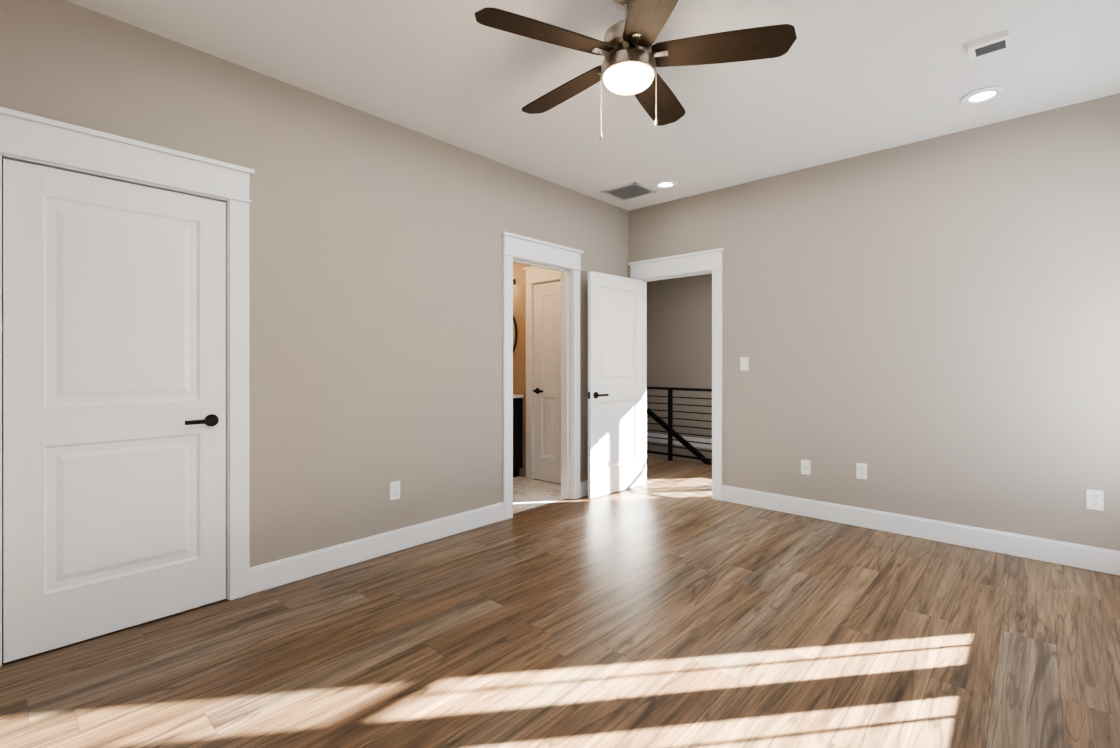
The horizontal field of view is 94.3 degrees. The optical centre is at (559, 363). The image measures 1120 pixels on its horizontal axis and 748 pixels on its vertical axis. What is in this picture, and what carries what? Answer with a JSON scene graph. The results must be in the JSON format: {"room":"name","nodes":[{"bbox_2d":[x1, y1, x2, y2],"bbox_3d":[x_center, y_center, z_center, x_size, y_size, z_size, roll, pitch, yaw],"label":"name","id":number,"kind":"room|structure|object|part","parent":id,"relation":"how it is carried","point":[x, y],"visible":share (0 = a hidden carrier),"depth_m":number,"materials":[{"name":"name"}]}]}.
{"room":"empty bedroom","nodes":[
{"label":"empty bedroom","id":0,"kind":"room"},
{"bbox_2d":[2,186,2,608],"bbox_3d":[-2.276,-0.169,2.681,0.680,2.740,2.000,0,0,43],"label":"door frame","id":1,"kind":"structure","parent":0,"point":[2,397],"depth_m":2.54,"materials":[{"name":"paint"}]},
{"bbox_2d":[0,0,628,567],"bbox_3d":[-1.089,-0.169,3.383,0.120,2.740,5.380,0,0,43],"label":"wall","id":2,"kind":"structure","parent":0,"point":[376,306],"depth_m":3.08,"materials":[{"name":"paint"}]},
{"bbox_2d":[3,158,225,662],"bbox_3d":[-1.969,0.188,2.367,0.143,2.014,0.774,0,0,43],"label":"closet door","id":3,"kind":"structure","parent":2,"relation":"in","point":[114,405],"depth_m":2.30,"materials":[{"name":"white wood"}]},
{"bbox_2d":[0,107,587,665],"bbox_3d":[-1.089,0.097,3.384,0.192,2.214,5.140,0,0,43],"label":"trim","id":4,"kind":"structure","parent":2,"relation":"attached to","point":[40,141],"depth_m":2.67,"materials":[{"name":"white wood"}]},
{"bbox_2d":[390,481,399,499],"bbox_3d":[-1.055,0.811,3.326,0.008,0.114,0.070,0,0,43],"label":"outlet","id":5,"kind":"object","parent":2,"relation":"attached to","point":[394,490],"visible":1,"depth_m":3.32,"materials":[{"name":"white plastic"}]},
{"bbox_2d":[513,262,529,476],"bbox_3d":[-0.413,-0.171,5.599,1.880,2.740,0.100,0,0,43],"label":"wall","id":6,"kind":"structure","parent":0,"point":[519,353],"depth_m":5.54,"materials":[{"name":"paint"}]},
{"bbox_2d":[513,315,517,352],"bbox_3d":[-0.728,-0.321,5.804,0.720,0.720,0.022,0,0,43],"label":"bathroom mirror","id":7,"kind":"object","parent":6,"relation":"attached to","point":[515,333],"visible":0.15,"depth_m":5.58,"materials":[{"name":"mirror"}]},
{"bbox_2d":[523,266,560,478],"bbox_3d":[-0.037,0.095,5.230,0.826,2.214,0.136,0,0,43],"label":"trim","id":8,"kind":"structure","parent":6,"relation":"attached to","point":[536,275],"depth_m":5.41,"materials":[{"name":"white wood"}]},
{"bbox_2d":[533,281,560,483],"bbox_3d":[-0.101,0.185,5.275,0.434,2.014,0.143,0,0,43],"label":"door","id":9,"kind":"structure","parent":6,"relation":"in","point":[547,382],"depth_m":5.28,"materials":[{"name":"white wood"}]},
{"bbox_2d":[0,456,1119,747],"bbox_3d":[0.069,1.251,3.211,5.820,0.100,6.690,0,0,43],"label":"floor","id":10,"kind":"structure","parent":0,"point":[646,615],"depth_m":2.19,"materials":[{"name":"brown wood"}]},
{"bbox_2d":[513,394,522,476],"bbox_3d":[-0.935,0.762,5.629,0.972,0.875,0.560,0,0,43],"label":"bathroom vanity","id":11,"kind":"object","parent":10,"relation":"on","point":[517,431],"visible":0.1,"depth_m":5.47,"materials":[{"name":"black wood"}]},
{"bbox_2d":[647,387,711,460],"bbox_3d":[1.844,0.746,6.013,4.550,0.905,0.040,0,0,43],"label":"railing","id":12,"kind":"object","parent":10,"relation":"on","point":[670,439],"visible":0.04,"depth_m":6.42,"materials":[{"name":"black metal"}]},
{"bbox_2d":[66,0,1119,210],"bbox_3d":[0.438,-1.589,3.686,5.920,0.100,7.890,0,0,43],"label":"ceiling","id":13,"kind":"structure","parent":0,"point":[841,80],"depth_m":2.75,"materials":[{"name":"paint"}]},
{"bbox_2d":[601,182,656,200],"bbox_3d":[0.616,-1.534,4.642,0.370,0.013,0.340,0,0,43],"label":"ceiling vent","id":14,"kind":"object","parent":13,"relation":"in","point":[632,190],"visible":0.98,"depth_m":4.64,"materials":[{"name":"grey metal"}]},
{"bbox_2d":[475,0,796,139],"bbox_3d":[0.262,-1.230,2.178,1.209,0.617,1.233,0,0,43],"label":"ceiling fan","id":15,"kind":"object","parent":13,"relation":"hanging from","point":[635,56],"visible":1,"depth_m":2.06,"materials":[{"name":"brown wood"}]},
{"bbox_3d":[-0.053,-1.260,1.979,0.553,0.007,0.156,0,13,-24],"label":"blade","id":16,"kind":"part","parent":15,"relation":"part of","materials":[{"name":"brown wood"}]},
{"label":"blade","id":17,"kind":"part","parent":15,"relation":"part of","materials":[{"name":"brown wood"}]},
{"bbox_3d":[0.331,-1.259,1.772,0.156,0.007,0.553,13,-1,-6],"label":"blade","id":18,"kind":"part","parent":15,"relation":"part of","materials":[{"name":"brown wood"}]},
{"bbox_3d":[0.458,-1.260,2.466,0.156,0.007,0.553,-15,-7,29],"label":"blade","id":19,"kind":"part","parent":15,"relation":"part of","materials":[{"name":"brown wood"}]},
{"label":"blade","id":20,"kind":"part","parent":15,"relation":"part of","materials":[{"name":"brown wood"}]},
{"bbox_2d":[653,180,677,188],"bbox_3d":[0.904,-1.534,4.445,0.206,0.011,0.206,0,0,43],"label":"recessed light","id":21,"kind":"object","parent":13,"relation":"in","point":[664,184],"visible":1,"depth_m":4.44,"materials":[{"name":"white plastic"}]},
{"bbox_2d":[960,86,1005,104],"bbox_3d":[2.418,-1.532,2.975,0.206,0.011,0.206,0,0,43],"label":"recessed light","id":22,"kind":"object","parent":13,"relation":"in","point":[982,95],"visible":1,"depth_m":2.97,"materials":[{"name":"white plastic"}]},
{"bbox_2d":[968,30,1009,58],"bbox_3d":[2.050,-1.524,2.485,0.150,0.030,0.120,0,0,43],"label":"air vent","id":23,"kind":"object","parent":13,"relation":"attached to","point":[989,44],"visible":1,"depth_m":2.47,"materials":[{"name":"white metal"}]},
{"bbox_2d":[647,274,711,463],"bbox_3d":[3.063,0.628,6.551,5.920,4.340,0.120,0,0,43],"label":"wall","id":24,"kind":"structure","parent":0,"point":[679,332],"depth_m":7.64,"materials":[{"name":"paint"}]},
{"bbox_2d":[647,432,711,448],"bbox_3d":[3.012,1.130,6.509,5.700,0.137,0.017,0,0,43],"label":"trim","id":25,"kind":"structure","parent":24,"relation":"attached to","point":[695,439],"depth_m":7.61,"materials":[{"name":"white wood"}]},
{"bbox_2d":[629,93,1119,550],"bbox_3d":[2.141,-0.170,3.990,3.820,2.740,0.120,0,0,43],"label":"wall","id":26,"kind":"structure","parent":0,"point":[928,329],"depth_m":3.53,"materials":[{"name":"paint"}]},
{"bbox_2d":[587,271,642,498],"bbox_3d":[0.534,0.186,4.872,0.775,2.014,0.143,0,0,-44],"label":"hall door","id":27,"kind":"structure","parent":26,"relation":"in","point":[615,384],"depth_m":4.83,"materials":[{"name":"white wood"}]},
{"bbox_2d":[740,357,748,370],"bbox_3d":[1.570,0.000,4.426,0.070,0.114,0.008,0,0,43],"label":"light switch","id":28,"kind":"object","parent":26,"relation":"attached to","point":[744,363],"visible":1,"depth_m":4.42,"materials":[{"name":"white plastic"}]},
{"bbox_2d":[801,460,810,474],"bbox_3d":[1.934,0.815,4.091,0.070,0.114,0.011,0,0,43],"label":"electrical outlet","id":29,"kind":"object","parent":26,"relation":"attached to","point":[805,467],"visible":1,"depth_m":4.09,"materials":[{"name":"white plastic"}]},
{"bbox_2d":[856,463,866,478],"bbox_3d":[2.223,0.790,3.829,0.070,0.114,0.008,0,0,43],"label":"electrical outlet","id":30,"kind":"object","parent":26,"relation":"attached to","point":[861,470],"visible":1,"depth_m":3.83,"materials":[{"name":"white plastic"}]},
{"bbox_2d":[628,248,1119,575],"bbox_3d":[2.102,0.096,4.026,3.686,2.214,0.192,0,0,43],"label":"trim","id":31,"kind":"structure","parent":26,"relation":"attached to","point":[1103,560],"depth_m":4.07,"materials":[{"name":"white wood"}]},
{"bbox_2d":[1086,489,1103,510],"bbox_3d":[3.107,0.791,3.018,0.070,0.114,0.008,0,0,43],"label":"electrical outlet","id":32,"kind":"object","parent":26,"relation":"attached to","point":[1094,499],"visible":1,"depth_m":3.02,"materials":[{"name":"white plastic"}]},
{"bbox_3d":[2.219,0.629,5.541,6.040,4.340,2.510,0,0,43],"label":"wall","id":33,"kind":"structure","parent":0,"visible":0},
{"bbox_2d":[647,407,711,464],"bbox_3d":[2.011,1.384,6.417,2.884,1.980,0.040,0,0,43],"label":"stair rail","id":34,"kind":"object","parent":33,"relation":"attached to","point":[696,453],"depth_m":6.80,"materials":[{"name":"black metal"}]}
]}

